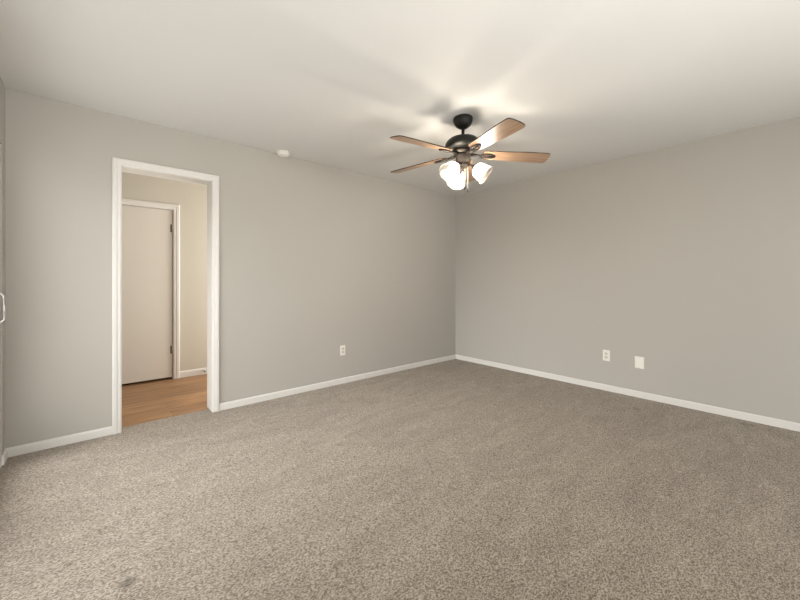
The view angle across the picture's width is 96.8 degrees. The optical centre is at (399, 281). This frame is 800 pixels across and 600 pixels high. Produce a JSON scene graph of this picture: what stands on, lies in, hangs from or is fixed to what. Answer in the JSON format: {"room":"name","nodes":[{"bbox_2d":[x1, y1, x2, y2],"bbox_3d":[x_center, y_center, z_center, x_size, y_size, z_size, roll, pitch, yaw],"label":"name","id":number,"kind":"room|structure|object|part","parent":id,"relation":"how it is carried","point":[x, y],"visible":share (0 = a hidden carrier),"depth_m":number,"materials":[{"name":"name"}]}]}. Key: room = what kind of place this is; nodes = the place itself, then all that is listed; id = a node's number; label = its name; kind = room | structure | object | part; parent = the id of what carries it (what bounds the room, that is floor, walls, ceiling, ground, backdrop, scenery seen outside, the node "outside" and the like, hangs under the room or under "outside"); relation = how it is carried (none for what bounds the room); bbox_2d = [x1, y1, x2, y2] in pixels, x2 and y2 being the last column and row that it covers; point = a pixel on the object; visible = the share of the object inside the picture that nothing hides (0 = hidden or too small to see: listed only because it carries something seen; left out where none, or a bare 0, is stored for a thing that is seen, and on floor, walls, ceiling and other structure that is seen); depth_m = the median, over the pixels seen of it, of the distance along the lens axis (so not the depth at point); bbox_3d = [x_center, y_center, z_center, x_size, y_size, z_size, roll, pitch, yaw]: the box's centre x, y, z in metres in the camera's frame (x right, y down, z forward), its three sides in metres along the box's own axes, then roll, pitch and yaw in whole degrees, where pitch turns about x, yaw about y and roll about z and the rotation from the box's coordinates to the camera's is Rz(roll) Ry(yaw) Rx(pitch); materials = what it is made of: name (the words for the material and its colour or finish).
{"room":"empty bedroom","nodes":[
{"label":"empty bedroom","id":0,"kind":"room"},
{"bbox_2d":[0,77,4,467],"bbox_3d":[-0.967,-0.035,0.377,0.120,2.480,5.120,0,0,-41],"label":"wall","id":1,"kind":"structure","parent":0,"point":[2,87],"depth_m":2.27,"materials":[{"name":"beige paint"}]},
{"bbox_2d":[0,292,5,323],"bbox_3d":[-1.877,0.155,1.444,0.142,2.040,2.045,0,0,-41],"label":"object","id":2,"kind":"structure","parent":1,"relation":"in","point":[1,293],"depth_m":2.20,"materials":[{"name":"beige paint"}]},
{"bbox_2d":[2,448,7,464],"bbox_3d":[-2.556,1.134,2.297,0.011,0.062,0.135,0,0,-41],"label":"baseboard","id":3,"kind":"structure","parent":1,"relation":"attached to","point":[5,453],"depth_m":2.29,"materials":[{"name":"white paint"}]},
{"bbox_2d":[122,172,206,370],"bbox_3d":[-2.788,-0.035,4.328,3.600,2.480,0.180,0,0,-41],"label":"wall","id":4,"kind":"structure","parent":0,"point":[191,198],"depth_m":4.37,"materials":[{"name":"paint"}]},
{"bbox_2d":[122,205,172,383],"bbox_3d":[-3.008,0.150,4.004,0.776,1.998,0.109,0,0,-41],"label":"door","id":5,"kind":"structure","parent":4,"relation":"in","point":[147,348],"depth_m":4.10,"materials":[{"name":"beige paint"}]},
{"bbox_2d":[122,198,179,378],"bbox_3d":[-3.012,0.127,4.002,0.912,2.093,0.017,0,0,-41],"label":"trim","id":6,"kind":"structure","parent":4,"relation":"attached to","point":[176,208],"depth_m":4.27,"materials":[{"name":"white paint"}]},
{"bbox_2d":[180,368,206,377],"bbox_3d":[-2.020,1.134,4.872,1.727,0.078,0.011,0,0,-41],"label":"baseboard","id":7,"kind":"structure","parent":4,"relation":"attached to","point":[194,372],"depth_m":4.39,"materials":[{"name":"white paint"}]},
{"bbox_2d":[5,88,455,447],"bbox_3d":[-0.944,-0.035,3.914,4.806,2.480,0.180,0,0,-41],"label":"wall","id":8,"kind":"structure","parent":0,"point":[315,259],"depth_m":3.29,"materials":[{"name":"beige paint"}]},
{"bbox_2d":[6,426,111,456],"bbox_3d":[-2.395,1.134,2.521,0.548,0.062,0.011,0,0,-41],"label":"baseboard","id":9,"kind":"structure","parent":8,"relation":"attached to","point":[78,437],"depth_m":2.50,"materials":[{"name":"white paint"}]},
{"bbox_2d":[112,157,218,434],"bbox_3d":[-1.964,0.110,3.012,0.747,2.110,0.197,0,0,-41],"label":"door frame","id":10,"kind":"structure","parent":8,"relation":"attached to","point":[117,163],"depth_m":2.96,"materials":[{"name":"white paint"}]},
{"bbox_2d":[219,354,455,410],"bbox_3d":[-0.393,1.134,4.267,3.271,0.062,0.011,0,0,-41],"label":"baseboard","id":11,"kind":"structure","parent":8,"relation":"attached to","point":[241,402],"depth_m":3.87,"materials":[{"name":"white paint"}]},
{"bbox_2d":[340,345,344,355],"bbox_3d":[-0.651,0.788,4.044,0.070,0.115,0.009,0,0,-41],"label":"wall outlet","id":12,"kind":"object","parent":8,"relation":"attached to","point":[342,347],"visible":1,"depth_m":4.04,"materials":[{"name":"white plastic"}]},
{"bbox_2d":[0,359,799,599],"bbox_3d":[-0.040,1.185,2.396,5.200,0.040,6.705,0,0,-41],"label":"floor","id":13,"kind":"structure","parent":0,"point":[454,479],"depth_m":1.89,"materials":[{"name":"beige carpet"}]},
{"bbox_2d":[0,0,799,195],"bbox_3d":[0.019,-1.325,2.328,5.440,0.100,6.765,0,0,-41],"label":"ceiling","id":14,"kind":"structure","parent":0,"point":[325,82],"depth_m":2.17,"materials":[{"name":"paint"}]},
{"bbox_2d":[276,150,289,156],"bbox_3d":[-1.155,-1.255,3.514,0.128,0.040,0.128,0,0,-41],"label":"smoke detector","id":15,"kind":"object","parent":14,"relation":"attached to","point":[282,153],"visible":1,"depth_m":3.48,"materials":[{"name":"white plastic"}]},
{"bbox_2d":[390,114,549,191],"bbox_3d":[0.540,-0.983,2.780,1.248,0.584,1.298,0,0,0],"label":"ceiling fan","id":16,"kind":"object","parent":14,"relation":"hanging from","point":[462,146],"visible":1,"depth_m":2.72,"materials":[{"name":"brown wood"}]},
{"bbox_3d":[0.155,-0.976,3.011,0.522,0.007,0.138,-3,10,35],"label":"blade","id":17,"kind":"part","parent":16,"relation":"part of","materials":[{"name":"brown wood"}]},
{"bbox_3d":[0.166,-0.976,2.528,0.522,0.007,0.138,-3,14,-37],"label":"blade","id":18,"kind":"part","parent":16,"relation":"part of","materials":[{"name":"brown wood"}]},
{"bbox_3d":[0.393,-0.846,2.692,0.063,0.063,0.060,0,0,0],"label":"bulb","id":19,"kind":"part","parent":16,"relation":"part of","materials":[{"name":"white glass"}]},
{"bbox_3d":[0.470,-0.846,2.903,0.055,0.063,0.067,0,0,0],"label":"bulb","id":20,"kind":"part","parent":16,"relation":"part of","materials":[{"name":"white glass"}]},
{"bbox_3d":[0.611,-0.976,3.170,0.138,0.007,0.522,-12,-6,16],"label":"blade","id":21,"kind":"part","parent":16,"relation":"part of","materials":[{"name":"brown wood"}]},
{"bbox_3d":[0.613,-0.846,2.731,0.066,0.063,0.054,0,0,0],"label":"bulb","id":22,"kind":"part","parent":16,"relation":"part of","materials":[{"name":"white glass"}]},
{"bbox_3d":[0.628,-0.976,2.390,0.138,0.007,0.522,13,-2,-19],"label":"blade","id":23,"kind":"part","parent":16,"relation":"part of","materials":[{"name":"brown wood"}]},
{"bbox_3d":[0.903,-0.976,2.786,0.522,0.007,0.138,3,-12,-1],"label":"blade","id":24,"kind":"part","parent":16,"relation":"part of","materials":[{"name":"brown wood"}]},
{"bbox_2d":[456,117,799,422],"bbox_3d":[2.564,-0.035,3.458,0.120,2.480,5.120,0,0,-41],"label":"wall","id":25,"kind":"structure","parent":0,"point":[684,259],"depth_m":3.48,"materials":[{"name":"beige paint"}]},
{"bbox_2d":[603,350,609,360],"bbox_3d":[2.196,0.791,3.781,0.009,0.115,0.070,0,0,-41],"label":"wall outlet","id":26,"kind":"object","parent":25,"relation":"attached to","point":[606,353],"visible":1,"depth_m":3.78,"materials":[{"name":"white plastic"}]},
{"bbox_2d":[456,355,799,431],"bbox_3d":[2.475,1.134,3.460,0.011,0.062,5.000,0,0,-41],"label":"baseboard","id":27,"kind":"structure","parent":25,"relation":"attached to","point":[784,424],"depth_m":3.45,"materials":[{"name":"white paint"}]},
{"bbox_2d":[635,356,643,368],"bbox_3d":[2.394,0.815,3.552,0.012,0.117,0.082,0,0,-41],"label":"blank plate","id":28,"kind":"object","parent":25,"relation":"attached to","point":[639,361],"visible":1,"depth_m":3.55,"materials":[{"name":"white plastic"}]},
{"bbox_3d":[2.390,0.819,3.549,0.003,0.088,0.066,0,0,-41],"label":"panel","id":29,"kind":"part","parent":28,"relation":"part of","materials":[{"name":"white plastic"}]}
]}

